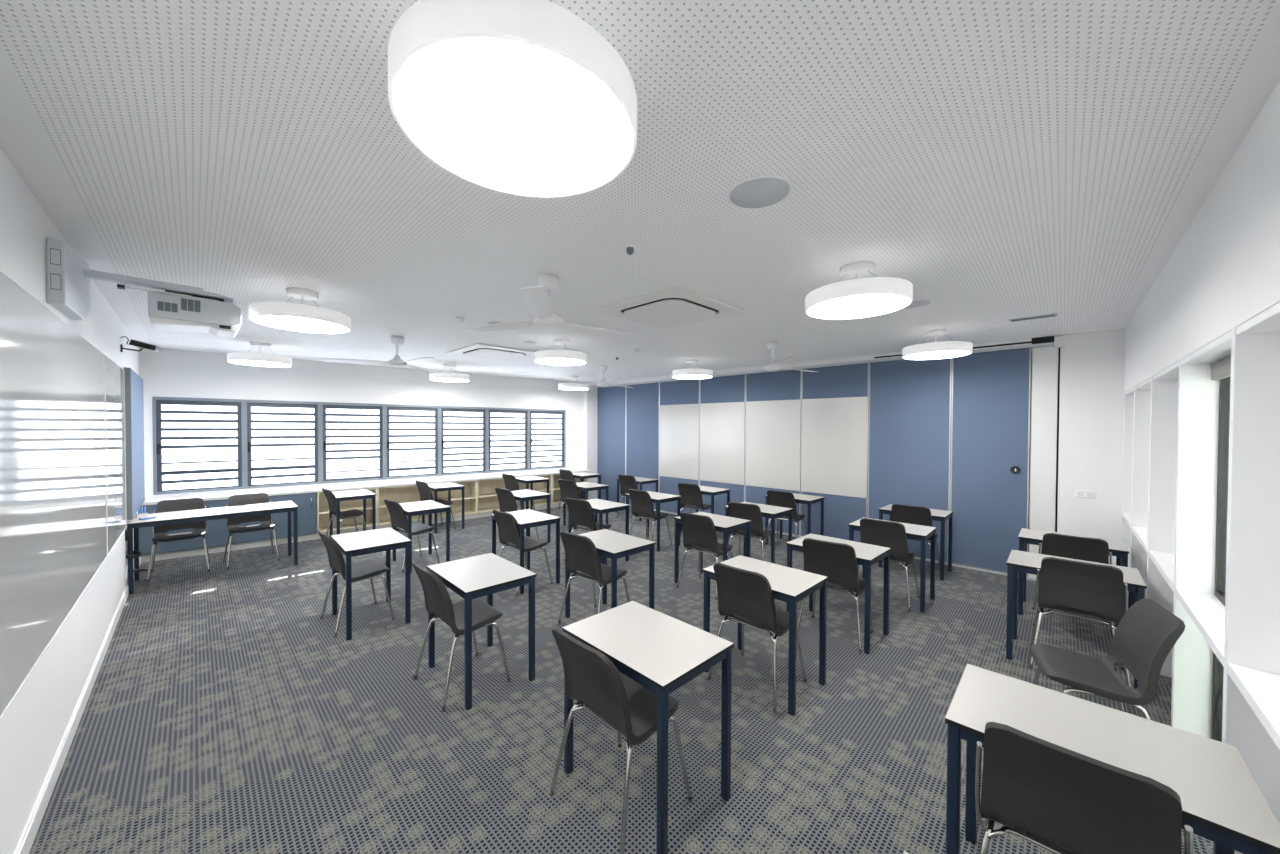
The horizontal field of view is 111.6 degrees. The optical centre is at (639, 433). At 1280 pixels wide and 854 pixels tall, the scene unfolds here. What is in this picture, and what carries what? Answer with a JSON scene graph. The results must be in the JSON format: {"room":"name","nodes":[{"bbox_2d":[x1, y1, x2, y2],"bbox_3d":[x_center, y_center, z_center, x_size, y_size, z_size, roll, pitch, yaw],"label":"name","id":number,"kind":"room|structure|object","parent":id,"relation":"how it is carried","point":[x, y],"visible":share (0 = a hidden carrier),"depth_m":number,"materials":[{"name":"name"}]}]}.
{"room":"classroom","nodes":[
{"label":"classroom","id":0,"kind":"room"},
{"bbox_2d":[0,147,138,853],"bbox_3d":[-3.277,0.298,2.446,9.300,2.737,0.100,1,1,44],"label":"wall","id":1,"kind":"structure","parent":0,"point":[33,727],"depth_m":2.00,"materials":[{"name":"white paint"}]},
{"bbox_2d":[0,270,107,719],"bbox_3d":[-3.008,0.188,2.265,3.065,1.555,0.017,1,1,44],"label":"whiteboard","id":2,"kind":"object","parent":1,"relation":"attached to","point":[54,536],"visible":1,"depth_m":1.95,"materials":[{"name":"white"}]},
{"bbox_2d":[14,556,140,853],"bbox_3d":[-3.120,1.619,2.388,8.640,0.100,0.014,1,1,44],"label":"baseboard","id":3,"kind":"structure","parent":1,"relation":"attached to","point":[29,833],"depth_m":2.22,"materials":[{"name":"white"}]},
{"bbox_2d":[105,355,126,554],"bbox_3d":[-4.595,0.159,3.810,1.345,1.555,0.017,1,1,44],"label":"whiteboard","id":4,"kind":"object","parent":1,"relation":"attached to","point":[114,374],"visible":0.8,"depth_m":3.75,"materials":[{"name":"white"}]},
{"bbox_2d":[123,367,144,519],"bbox_3d":[-5.733,0.093,4.941,1.615,1.535,0.047,1,1,44],"label":"pinboard","id":5,"kind":"object","parent":1,"relation":"attached to","point":[134,403],"visible":0.86,"depth_m":4.60,"materials":[{"name":"blue fabric"}]},
{"bbox_2d":[46,237,241,337],"bbox_3d":[-2.889,-0.830,2.629,0.832,0.388,0.722,1,1,44],"label":"projector","id":6,"kind":"object","parent":1,"relation":"attached to","point":[182,308],"visible":1,"depth_m":2.68,"materials":[{"name":"white plastic"}]},
{"bbox_2d":[117,284,191,297],"bbox_3d":[-3.010,-0.880,2.705,0.050,0.018,0.310,1,1,44],"label":"cable tray","id":7,"kind":"object","parent":6,"relation":"on","point":[169,292],"depth_m":2.70,"materials":[{"name":"white plastic"}]},
{"bbox_2d":[141,503,566,562],"bbox_3d":[-3.702,1.546,7.610,6.798,0.085,0.028,-1,1,-41],"label":"baseboard","id":8,"kind":"structure","parent":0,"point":[185,553],"depth_m":6.21,"materials":[{"name":"grey"}]},
{"bbox_2d":[139,347,583,498],"bbox_3d":[-3.814,0.212,8.072,7.348,2.737,0.200,-1,1,-41],"label":"wall","id":9,"kind":"structure","parent":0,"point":[165,372],"depth_m":6.98,"materials":[{"name":"white paint"}]},
{"bbox_2d":[152,396,244,494],"bbox_3d":[-6.074,0.157,6.016,0.890,1.293,0.112,-1,1,-41],"label":"window","id":10,"kind":"structure","parent":9,"relation":"attached to","point":[198,443],"depth_m":6.00,"materials":[{"name":"glass"}]},
{"bbox_2d":[244,399,320,488],"bbox_3d":[-5.400,0.150,6.596,0.890,1.293,0.112,-1,1,-41],"label":"window","id":11,"kind":"structure","parent":9,"relation":"attached to","point":[282,439],"depth_m":6.58,"materials":[{"name":"glass"}]},
{"bbox_2d":[320,402,384,483],"bbox_3d":[-4.725,0.144,7.176,0.890,1.293,0.112,-1,1,-41],"label":"window","id":12,"kind":"structure","parent":9,"relation":"attached to","point":[352,434],"depth_m":7.17,"materials":[{"name":"glass"}]},
{"bbox_2d":[385,404,439,478],"bbox_3d":[-4.050,0.138,7.757,0.890,1.293,0.112,-1,1,-41],"label":"window","id":13,"kind":"structure","parent":9,"relation":"attached to","point":[412,432],"depth_m":7.75,"materials":[{"name":"glass"}]},
{"bbox_2d":[440,406,486,475],"bbox_3d":[-3.374,0.132,8.336,0.890,1.293,0.110,-1,1,-41],"label":"window","id":14,"kind":"structure","parent":9,"relation":"attached to","point":[463,430],"depth_m":8.33,"materials":[{"name":"glass"}]},
{"bbox_2d":[487,407,528,472],"bbox_3d":[-2.700,0.126,8.916,0.890,1.293,0.110,-1,1,-41],"label":"window","id":15,"kind":"structure","parent":9,"relation":"attached to","point":[507,428],"depth_m":8.91,"materials":[{"name":"glass"}]},
{"bbox_2d":[529,409,565,469],"bbox_3d":[-2.025,0.119,9.496,0.890,1.293,0.110,-1,1,-41],"label":"window","id":16,"kind":"structure","parent":9,"relation":"attached to","point":[547,427],"depth_m":9.50,"materials":[{"name":"glass"}]},
{"bbox_2d":[584,382,596,498],"bbox_3d":[-1.180,0.189,10.230,0.240,2.737,0.375,1,1,44],"label":"wall","id":17,"kind":"structure","parent":0,"point":[590,395],"depth_m":10.10,"materials":[{"name":"white paint"}]},
{"bbox_2d":[29,506,1212,853],"bbox_3d":[-0.804,1.687,5.083,9.400,0.100,7.307,1,1,44],"label":"floor","id":18,"kind":"structure","parent":0,"point":[221,714],"depth_m":2.52,"materials":[{"name":"carpet"}]},
{"bbox_2d":[147,498,210,581],"bbox_3d":[-5.376,1.205,5.083,0.497,0.830,0.495,-1,1,-45],"label":"chair","id":19,"kind":"object","parent":18,"relation":"on","point":[159,535],"visible":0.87,"depth_m":5.12,"materials":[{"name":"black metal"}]},
{"bbox_2d":[126,501,297,593],"bbox_3d":[-4.913,1.262,5.059,0.637,0.720,1.418,1,1,45],"label":"table","id":20,"kind":"object","parent":18,"relation":"on","point":[187,516],"depth_m":4.91,"materials":[{"name":"white laminate"}]},
{"bbox_2d":[139,492,316,555],"bbox_3d":[-5.657,1.204,6.098,1.785,0.628,0.376,-1,1,-41],"label":"storage cabinet","id":21,"kind":"object","parent":18,"relation":"on","point":[216,533],"visible":0.5,"depth_m":5.98,"materials":[{"name":"blue metal"}]},
{"bbox_2d":[141,469,590,505],"bbox_3d":[-3.786,0.853,7.718,6.780,0.037,0.361,-1,1,-41],"label":"window sill","id":22,"kind":"structure","parent":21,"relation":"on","point":[155,501],"depth_m":6.93,"materials":[{"name":"white paint"}]},
{"bbox_2d":[223,493,279,569],"bbox_3d":[-4.917,1.200,5.497,0.495,0.830,0.497,1,1,43],"label":"chair","id":23,"kind":"object","parent":18,"relation":"on","point":[256,498],"visible":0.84,"depth_m":5.53,"materials":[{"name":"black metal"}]},
{"bbox_2d":[322,488,366,534],"bbox_3d":[-4.288,1.190,6.319,0.497,0.830,0.495,1,1,41],"label":"chair","id":24,"kind":"object","parent":18,"relation":"on","point":[353,513],"visible":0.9,"depth_m":6.28,"materials":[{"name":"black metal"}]},
{"bbox_2d":[317,488,376,533],"bbox_3d":[-4.689,1.194,6.954,0.786,0.625,0.340,-1,1,-41],"label":"shelf unit","id":25,"kind":"object","parent":18,"relation":"on","point":[322,503],"visible":0.46,"depth_m":6.98,"materials":[{"name":"brown wood"}]},
{"bbox_2d":[329,489,375,536],"bbox_3d":[-4.269,1.243,6.448,0.482,0.720,0.682,-1,1,-43],"label":"student desk","id":26,"kind":"object","parent":18,"relation":"on","point":[364,494],"visible":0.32,"depth_m":6.34,"materials":[{"name":"white laminate"}]},
{"bbox_2d":[317,529,394,637],"bbox_3d":[-2.518,1.234,3.833,0.497,0.830,0.495,1,1,43],"label":"chair","id":27,"kind":"object","parent":18,"relation":"on","point":[370,568],"visible":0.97,"depth_m":3.79,"materials":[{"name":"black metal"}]},
{"bbox_2d":[331,527,410,639],"bbox_3d":[-2.402,1.289,3.873,0.482,0.720,0.682,-1,1,-44],"label":"student desk","id":28,"kind":"object","parent":18,"relation":"on","point":[353,544],"visible":0.95,"depth_m":3.77,"materials":[{"name":"white laminate"}]},
{"bbox_2d":[384,499,439,572],"bbox_3d":[-2.850,1.209,5.401,0.497,0.830,0.495,1,1,39],"label":"chair","id":29,"kind":"object","parent":18,"relation":"on","point":[399,522],"visible":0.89,"depth_m":5.31,"materials":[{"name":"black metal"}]},
{"bbox_2d":[392,500,450,572],"bbox_3d":[-2.757,1.264,5.464,0.482,0.720,0.682,-1,1,-44],"label":"student desk","id":30,"kind":"object","parent":18,"relation":"on","point":[428,507],"visible":0.65,"depth_m":5.37,"materials":[{"name":"white laminate"}]},
{"bbox_2d":[377,480,476,525],"bbox_3d":[-3.775,1.185,7.740,1.616,0.625,0.340,-1,1,-41],"label":"shelf unit","id":31,"kind":"object","parent":18,"relation":"on","point":[407,493],"visible":0.41,"depth_m":7.75,"materials":[{"name":"brown wood"}]},
{"bbox_2d":[422,482,464,532],"bbox_3d":[-3.340,1.233,7.372,0.482,0.720,0.682,-1,1,-43],"label":"student desk","id":32,"kind":"object","parent":18,"relation":"on","point":[446,486],"visible":0.62,"depth_m":7.26,"materials":[{"name":"white laminate"}]},
{"bbox_2d":[412,561,510,711],"bbox_3d":[-1.218,1.252,2.923,0.497,0.830,0.495,1,1,44],"label":"chair","id":33,"kind":"object","parent":18,"relation":"on","point":[438,602],"visible":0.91,"depth_m":2.85,"materials":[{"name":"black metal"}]},
{"bbox_2d":[427,553,536,709],"bbox_3d":[-1.109,1.306,3.022,0.482,0.720,0.682,-1,1,-44],"label":"student desk","id":34,"kind":"object","parent":18,"relation":"on","point":[478,576],"visible":0.98,"depth_m":2.92,"materials":[{"name":"white laminate"}]},
{"bbox_2d":[477,474,551,512],"bbox_3d":[-2.562,1.174,8.783,1.576,0.625,0.340,-1,1,-41],"label":"shelf unit","id":35,"kind":"object","parent":18,"relation":"on","point":[487,498],"visible":0.3,"depth_m":8.67,"materials":[{"name":"brown wood"}]},
{"bbox_2d":[495,487,538,539],"bbox_3d":[-1.837,1.198,6.435,0.497,0.830,0.495,1,1,40],"label":"chair","id":36,"kind":"object","parent":18,"relation":"on","point":[507,502],"visible":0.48,"depth_m":6.30,"materials":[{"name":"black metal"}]},
{"bbox_2d":[492,510,552,594],"bbox_3d":[-1.295,1.225,4.727,0.497,0.830,0.495,1,1,42],"label":"chair","id":37,"kind":"object","parent":18,"relation":"on","point":[508,527],"visible":0.84,"depth_m":4.64,"materials":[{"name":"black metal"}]},
{"bbox_2d":[491,509,560,593],"bbox_3d":[-1.278,1.278,4.847,0.482,0.720,0.682,-1,1,-44],"label":"student desk","id":38,"kind":"object","parent":18,"relation":"on","point":[526,519],"visible":0.76,"depth_m":4.75,"materials":[{"name":"white laminate"}]},
{"bbox_2d":[511,489,550,542],"bbox_3d":[-1.724,1.252,6.510,0.482,0.720,0.682,-1,1,-44],"label":"student desk","id":39,"kind":"object","parent":18,"relation":"on","point":[526,495],"visible":0.42,"depth_m":6.41,"materials":[{"name":"white laminate"}]},
{"bbox_2d":[558,479,588,530],"bbox_3d":[-1.112,1.185,7.489,0.497,0.830,0.495,1,1,36],"label":"chair","id":40,"kind":"object","parent":18,"relation":"on","point":[568,488],"visible":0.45,"depth_m":7.34,"materials":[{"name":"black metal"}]},
{"bbox_2d":[564,498,610,561],"bbox_3d":[-0.650,1.215,5.556,0.497,0.830,0.495,1,1,36],"label":"chair","id":41,"kind":"object","parent":18,"relation":"on","point":[581,515],"visible":0.74,"depth_m":5.42,"materials":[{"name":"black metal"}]},
{"bbox_2d":[558,531,629,622],"bbox_3d":[-0.398,1.242,3.792,0.497,0.830,0.495,1,1,41],"label":"chair","id":42,"kind":"object","parent":18,"relation":"on","point":[582,557],"visible":0.88,"depth_m":3.68,"materials":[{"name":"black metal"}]},
{"bbox_2d":[568,499,629,562],"bbox_3d":[-0.542,1.269,5.638,0.482,0.720,0.682,-1,1,-45],"label":"student desk","id":43,"kind":"object","parent":18,"relation":"on","point":[599,506],"visible":0.47,"depth_m":5.54,"materials":[{"name":"white laminate"}]},
{"bbox_2d":[565,529,655,617],"bbox_3d":[-0.274,1.297,3.842,0.482,0.720,0.682,-1,1,-45],"label":"student desk","id":44,"kind":"object","parent":18,"relation":"on","point":[613,545],"visible":0.63,"depth_m":3.75,"materials":[{"name":"white laminate"}]},
{"bbox_2d":[550,627,691,853],"bbox_3d":[-0.104,1.270,1.992,0.497,0.830,0.495,1,1,45],"label":"chair","id":45,"kind":"object","parent":18,"relation":"on","point":[592,679],"visible":0.86,"depth_m":1.88,"materials":[{"name":"grey plastic"}]},
{"bbox_2d":[562,601,733,853],"bbox_3d":[0.022,1.325,2.087,0.482,0.720,0.682,-1,1,-44],"label":"student desk","id":46,"kind":"object","parent":18,"relation":"on","point":[661,652],"visible":0.83,"depth_m":1.99,"materials":[{"name":"white laminate"}]},
{"bbox_2d":[628,489,671,544],"bbox_3d":[0.126,1.207,6.315,0.497,0.830,0.495,1,1,44],"label":"chair","id":47,"kind":"object","parent":18,"relation":"on","point":[641,502],"visible":0.9,"depth_m":6.21,"materials":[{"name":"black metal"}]},
{"bbox_2d":[625,491,680,551],"bbox_3d":[0.187,1.261,6.380,0.482,0.720,0.682,-1,1,-45],"label":"student desk","id":48,"kind":"object","parent":18,"relation":"on","point":[656,497],"visible":0.66,"depth_m":6.24,"materials":[{"name":"white laminate"}]},
{"bbox_2d":[678,483,710,513],"bbox_3d":[0.895,1.198,7.053,0.497,0.830,0.495,1,1,39],"label":"chair","id":49,"kind":"object","parent":18,"relation":"on","point":[691,496],"visible":0.89,"depth_m":6.92,"materials":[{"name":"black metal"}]},
{"bbox_2d":[677,512,732,599],"bbox_3d":[0.710,1.234,4.625,0.497,0.830,0.495,1,1,41],"label":"chair","id":50,"kind":"object","parent":18,"relation":"on","point":[699,531],"visible":0.94,"depth_m":4.51,"materials":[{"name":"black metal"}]},
{"bbox_2d":[674,512,751,582],"bbox_3d":[0.782,1.288,4.726,0.482,0.720,0.682,-1,1,-45],"label":"student desk","id":51,"kind":"object","parent":18,"relation":"on","point":[724,524],"visible":0.62,"depth_m":4.65,"materials":[{"name":"white laminate"}]},
{"bbox_2d":[727,502,775,563],"bbox_3d":[1.340,1.226,5.292,0.497,0.830,0.495,1,1,36],"label":"chair","id":52,"kind":"object","parent":18,"relation":"on","point":[752,512],"visible":0.79,"depth_m":5.13,"materials":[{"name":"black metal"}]},
{"bbox_2d":[708,563,806,712],"bbox_3d":[0.779,1.260,2.923,0.497,0.830,0.495,1,1,44],"label":"chair","id":53,"kind":"object","parent":18,"relation":"on","point":[745,596],"visible":0.91,"depth_m":2.80,"materials":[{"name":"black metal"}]},
{"bbox_2d":[724,502,792,563],"bbox_3d":[1.473,1.280,5.421,0.482,0.720,0.682,-1,1,-45],"label":"student desk","id":54,"kind":"object","parent":18,"relation":"on","point":[768,511],"visible":0.48,"depth_m":5.28,"materials":[{"name":"white laminate"}]},
{"bbox_2d":[702,555,827,715],"bbox_3d":[0.846,1.314,2.983,0.482,0.720,0.682,-1,1,-44],"label":"student desk","id":55,"kind":"object","parent":18,"relation":"on","point":[789,585],"visible":0.87,"depth_m":2.89,"materials":[{"name":"white laminate"}]},
{"bbox_2d":[764,490,806,552],"bbox_3d":[2.106,1.215,6.266,0.497,0.830,0.495,1,1,43],"label":"chair","id":56,"kind":"object","parent":18,"relation":"on","point":[775,498],"visible":0.68,"depth_m":6.13,"materials":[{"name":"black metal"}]},
{"bbox_2d":[765,493,824,543],"bbox_3d":[2.246,1.269,6.329,0.482,0.720,0.682,-1,1,-45],"label":"student desk","id":57,"kind":"object","parent":18,"relation":"on","point":[799,498],"visible":0.57,"depth_m":6.23,"materials":[{"name":"white laminate"}]},
{"bbox_2d":[797,538,872,654],"bbox_3d":[1.608,1.253,3.594,0.497,0.830,0.495,1,1,39],"label":"chair","id":58,"kind":"object","parent":18,"relation":"on","point":[836,561],"visible":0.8,"depth_m":3.44,"materials":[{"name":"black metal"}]},
{"bbox_2d":[786,534,890,653],"bbox_3d":[1.670,1.306,3.689,0.482,0.720,0.682,-1,1,-44],"label":"student desk","id":59,"kind":"object","parent":18,"relation":"on","point":[867,555],"visible":0.68,"depth_m":3.59,"materials":[{"name":"white laminate"}]},
{"bbox_2d":[854,518,919,611],"bbox_3d":[2.474,1.244,4.359,0.497,0.830,0.495,1,1,43],"label":"chair","id":60,"kind":"object","parent":18,"relation":"on","point":[892,535],"visible":0.7,"depth_m":4.20,"materials":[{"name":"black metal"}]},
{"bbox_2d":[848,517,936,612],"bbox_3d":[2.561,1.299,4.430,0.682,0.720,0.482,1,1,44],"label":"student desk","id":61,"kind":"object","parent":18,"relation":"on","point":[921,533],"visible":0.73,"depth_m":4.31,"materials":[{"name":"white laminate"}]},
{"bbox_2d":[878,504,952,580],"bbox_3d":[3.344,1.289,5.286,0.682,0.720,0.482,1,1,45],"label":"student desk","id":62,"kind":"object","parent":18,"relation":"on","point":[937,515],"visible":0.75,"depth_m":5.19,"materials":[{"name":"white laminate"}]},
{"bbox_2d":[891,504,939,580],"bbox_3d":[3.259,1.235,5.171,0.497,0.830,0.495,1,1,43],"label":"chair","id":63,"kind":"object","parent":18,"relation":"on","point":[917,515],"visible":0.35,"depth_m":5.02,"materials":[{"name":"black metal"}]},
{"bbox_2d":[1032,533,1114,638],"bbox_3d":[3.748,1.258,3.774,0.497,0.830,0.495,1,1,41],"label":"chair","id":64,"kind":"object","parent":18,"relation":"on","point":[1066,546],"visible":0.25,"depth_m":3.62,"materials":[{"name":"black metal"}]},
{"bbox_2d":[1018,528,1128,614],"bbox_3d":[3.893,1.311,3.943,0.682,0.720,0.482,1,1,44],"label":"student desk","id":65,"kind":"object","parent":18,"relation":"on","point":[1118,548],"visible":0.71,"depth_m":3.99,"materials":[{"name":"white laminate"}]},
{"bbox_2d":[1006,550,1146,688],"bbox_3d":[3.132,1.320,3.169,0.682,0.720,0.482,1,1,44],"label":"student desk","id":66,"kind":"object","parent":18,"relation":"on","point":[1018,561],"visible":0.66,"depth_m":3.22,"materials":[{"name":"white laminate"}]},
{"bbox_2d":[1029,557,1131,686],"bbox_3d":[3.101,1.266,3.078,0.497,0.830,0.495,1,1,43],"label":"chair","id":67,"kind":"object","parent":18,"relation":"on","point":[1096,591],"visible":0.88,"depth_m":2.96,"materials":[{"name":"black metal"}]},
{"bbox_2d":[975,722,1192,853],"bbox_3d":[1.355,1.285,1.373,0.497,0.830,0.495,1,1,44],"label":"chair","id":68,"kind":"object","parent":18,"relation":"on","point":[1058,799],"visible":1,"depth_m":1.25,"materials":[{"name":"grey plastic"}]},
{"bbox_2d":[1030,598,1184,719],"bbox_3d":[2.390,1.276,2.274,0.495,0.830,0.497,1,1,31],"label":"chair","id":69,"kind":"object","parent":18,"relation":"on","point":[1147,632],"visible":0.9,"depth_m":2.20,"materials":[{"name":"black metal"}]},
{"bbox_2d":[945,664,1279,853],"bbox_3d":[1.459,1.339,1.435,0.682,0.720,0.482,1,1,44],"label":"student desk","id":70,"kind":"object","parent":18,"relation":"on","point":[1223,804],"visible":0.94,"depth_m":1.39,"materials":[{"name":"white laminate"}]},
{"bbox_2d":[1121,81,1279,853],"bbox_3d":[2.511,0.329,1.839,0.160,2.737,7.107,1,1,44],"label":"wall","id":71,"kind":"structure","parent":18,"relation":"on","point":[1170,440],"depth_m":1.79,"materials":[{"name":"white paint"}]},
{"bbox_2d":[1211,376,1230,741],"bbox_3d":[2.625,0.670,1.872,0.030,2.055,0.981,1,1,44],"label":"window","id":72,"kind":"structure","parent":71,"relation":"in","point":[1224,387],"depth_m":2.20,"materials":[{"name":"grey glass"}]},
{"bbox_2d":[1211,356,1230,379],"bbox_3d":[2.608,-0.312,1.878,0.027,0.088,0.977,1,1,44],"label":"roller blind","id":73,"kind":"object","parent":71,"relation":"attached to","point":[1221,369],"visible":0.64,"depth_m":2.09,"materials":[{"name":"grey fabric"}]},
{"bbox_2d":[0,0,1279,382],"bbox_3d":[-0.793,-1.150,5.041,9.400,0.100,7.307,1,1,44],"label":"ceiling","id":74,"kind":"structure","parent":0,"point":[1002,160],"depth_m":1.72,"materials":[{"name":"white paint"}]},
{"bbox_2d":[227,341,291,366],"bbox_3d":[-4.689,-0.990,5.373,0.610,0.258,0.610,1,1,44],"label":"pendant light","id":75,"kind":"object","parent":74,"relation":"hanging from","point":[243,358],"visible":1,"depth_m":5.27,"materials":[{"name":"white plastic"}]},
{"bbox_2d":[228,360,289,366],"bbox_3d":[-4.689,-0.868,5.375,0.585,0.008,0.585,1,1,44],"label":"diffuser","id":76,"kind":"object","parent":75,"relation":"attached to","point":[263,363],"depth_m":5.36,"materials":[{"name":"white plastic"}]},
{"bbox_2d":[249,287,350,333],"bbox_3d":[-2.561,-0.951,3.301,0.610,0.258,0.610,1,1,44],"label":"pendant light","id":77,"kind":"object","parent":74,"relation":"hanging from","point":[279,315],"visible":1,"depth_m":3.20,"materials":[{"name":"white plastic"}]},
{"bbox_2d":[251,316,348,332],"bbox_3d":[-2.562,-0.830,3.303,0.585,0.008,0.585,1,1,44],"label":"diffuser","id":78,"kind":"object","parent":77,"relation":"attached to","point":[308,324],"depth_m":3.26,"materials":[{"name":"white plastic"}]},
{"bbox_2d":[318,336,439,372],"bbox_3d":[-2.748,-0.937,5.129,1.340,0.342,1.178,0,1,9],"label":"ceiling fan","id":79,"kind":"object","parent":74,"relation":"hanging from","point":[396,361],"visible":1,"depth_m":4.91,"materials":[{"name":"white plastic"}]},
{"bbox_2d":[429,364,469,381],"bbox_3d":[-3.154,-1.011,7.207,0.610,0.258,0.610,1,1,44],"label":"pendant light","id":80,"kind":"object","parent":74,"relation":"hanging from","point":[442,376],"visible":1,"depth_m":7.05,"materials":[{"name":"white plastic"}]},
{"bbox_2d":[447,343,536,360],"bbox_3d":[-1.991,-1.099,5.962,0.930,0.037,0.930,1,1,44],"label":"air conditioner","id":81,"kind":"object","parent":74,"relation":"attached to","point":[477,349],"visible":0.98,"depth_m":5.81,"materials":[{"name":"white plastic"}]},
{"bbox_2d":[388,0,636,197],"bbox_3d":[-0.312,-0.910,1.146,0.610,0.258,0.610,1,1,44],"label":"pendant light","id":82,"kind":"object","parent":74,"relation":"hanging from","point":[526,98],"visible":1,"depth_m":1.01,"materials":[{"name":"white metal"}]},
{"bbox_2d":[462,274,641,335],"bbox_3d":[-0.492,-0.898,3.046,1.178,0.342,1.340,0,1,-34],"label":"ceiling fan","id":83,"kind":"object","parent":74,"relation":"hanging from","point":[537,298],"visible":1,"depth_m":2.92,"materials":[{"name":"white plastic"}]},
{"bbox_2d":[534,338,586,365],"bbox_3d":[-0.934,-0.972,5.129,0.610,0.258,0.610,1,1,44],"label":"pendant light","id":84,"kind":"object","parent":74,"relation":"hanging from","point":[566,357],"visible":1,"depth_m":4.96,"materials":[{"name":"white plastic"}]},
{"bbox_2d":[595,286,743,328],"bbox_3d":[0.258,-1.058,3.785,0.930,0.037,0.930,1,1,44],"label":"air conditioner","id":85,"kind":"object","parent":74,"relation":"attached to","point":[674,306],"visible":1,"depth_m":3.66,"materials":[{"name":"white plastic"}]},
{"bbox_2d":[672,359,712,378],"bbox_3d":[0.800,-0.988,6.623,0.610,0.258,0.610,1,1,44],"label":"pendant light","id":86,"kind":"object","parent":74,"relation":"hanging from","point":[690,373],"visible":0.98,"depth_m":6.44,"materials":[{"name":"white plastic"}]},
{"bbox_2d":[727,175,791,209],"bbox_3d":[0.519,-1.043,1.894,0.274,0.009,0.274,1,1,44],"label":"ceiling speaker","id":87,"kind":"object","parent":74,"relation":"attached to","point":[759,192],"visible":1,"depth_m":1.88,"materials":[{"name":"white metal"}]},
{"bbox_2d":[712,341,816,372],"bbox_3d":[1.726,-0.923,5.258,1.178,0.342,1.340,0,1,-28],"label":"ceiling fan","id":88,"kind":"object","parent":74,"relation":"hanging from","point":[771,345],"visible":1,"depth_m":5.18,"materials":[{"name":"white plastic"}]},
{"bbox_2d":[596,336,1053,387],"bbox_3d":[1.809,-1.073,7.496,7.825,0.106,0.100,1,1,44],"label":"track","id":89,"kind":"object","parent":74,"relation":"attached to","point":[1049,340],"visible":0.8,"depth_m":6.18,"materials":[{"name":"metal"}]},
{"bbox_2d":[597,385,625,503],"bbox_3d":[-0.639,0.240,9.908,0.967,2.606,0.066,1,1,44],"label":"partition panel","id":90,"kind":"object","parent":89,"relation":"hanging from","point":[611,401],"visible":0.77,"depth_m":9.88,"materials":[{"name":"blue fabric"}]},
{"bbox_2d":[626,382,658,508],"bbox_3d":[0.061,0.253,9.226,0.972,2.606,0.066,1,1,44],"label":"partition panel","id":91,"kind":"object","parent":89,"relation":"hanging from","point":[642,400],"visible":0.64,"depth_m":9.18,"materials":[{"name":"blue fabric"}]},
{"bbox_2d":[659,379,699,513],"bbox_3d":[0.772,0.266,8.531,1.002,2.606,0.070,1,1,44],"label":"partition panel","id":92,"kind":"object","parent":89,"relation":"hanging from","point":[679,401],"visible":0.73,"depth_m":8.52,"materials":[{"name":"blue fabric"}]},
{"bbox_2d":[699,374,745,515],"bbox_3d":[1.481,0.279,7.840,0.962,2.606,0.070,1,1,44],"label":"partition panel","id":93,"kind":"object","parent":89,"relation":"hanging from","point":[722,399],"visible":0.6,"depth_m":7.80,"materials":[{"name":"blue fabric"}]},
{"bbox_2d":[745,369,801,535],"bbox_3d":[2.181,0.291,7.158,0.977,2.606,0.070,1,1,44],"label":"partition panel","id":94,"kind":"object","parent":89,"relation":"hanging from","point":[773,399],"visible":0.81,"depth_m":7.11,"materials":[{"name":"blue fabric"}]},
{"bbox_2d":[800,363,868,541],"bbox_3d":[2.882,0.304,6.476,0.962,2.606,0.070,1,1,44],"label":"partition panel","id":95,"kind":"object","parent":89,"relation":"hanging from","point":[835,399],"visible":0.88,"depth_m":6.42,"materials":[{"name":"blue fabric"}]},
{"bbox_2d":[868,358,951,562],"bbox_3d":[3.572,0.317,5.806,0.947,2.606,0.066,1,1,44],"label":"partition panel","id":96,"kind":"object","parent":89,"relation":"hanging from","point":[910,401],"visible":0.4,"depth_m":5.75,"materials":[{"name":"blue fabric"}]},
{"bbox_2d":[950,348,1030,575],"bbox_3d":[4.176,0.328,5.211,0.732,2.606,0.077,1,1,44],"label":"door","id":97,"kind":"structure","parent":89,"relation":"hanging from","point":[990,414],"depth_m":5.18,"materials":[{"name":"blue fabric"}]},
{"bbox_2d":[805,261,912,319],"bbox_3d":[1.378,-0.928,2.766,0.610,0.258,0.610,1,1,44],"label":"pendant light","id":98,"kind":"object","parent":74,"relation":"hanging from","point":[856,298],"visible":1,"depth_m":2.64,"materials":[{"name":"white plastic"}]},
{"bbox_2d":[807,294,909,318],"bbox_3d":[1.377,-0.807,2.768,0.585,0.008,0.585,1,1,44],"label":"diffuser","id":99,"kind":"object","parent":98,"relation":"attached to","point":[830,306],"depth_m":2.72,"materials":[{"name":"white plastic"}]},
{"bbox_2d":[902,329,972,359],"bbox_3d":[3.111,-0.949,4.567,0.610,0.258,0.610,1,1,44],"label":"pendant light","id":100,"kind":"object","parent":74,"relation":"hanging from","point":[944,349],"visible":1,"depth_m":4.45,"materials":[{"name":"white plastic"}]},
{"bbox_2d":[903,351,970,359],"bbox_3d":[3.111,-0.828,4.569,0.585,0.008,0.585,1,1,44],"label":"diffuser","id":101,"kind":"object","parent":100,"relation":"attached to","point":[909,355],"depth_m":4.56,"materials":[{"name":"white plastic"}]},
{"bbox_2d":[1028,328,1125,575],"bbox_3d":[1.919,0.242,7.494,8.900,2.737,0.170,1,1,44],"label":"wall","id":102,"kind":"structure","parent":0,"point":[1092,364],"depth_m":4.59,"materials":[{"name":"white paint"}]},
{"bbox_2d":[1029,346,1057,578],"bbox_3d":[4.522,0.346,4.875,0.210,2.626,0.072,1,1,44],"label":"panel","id":103,"kind":"object","parent":102,"relation":"attached to","point":[1044,359],"visible":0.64,"depth_m":4.84,"materials":[{"name":"white paint"}]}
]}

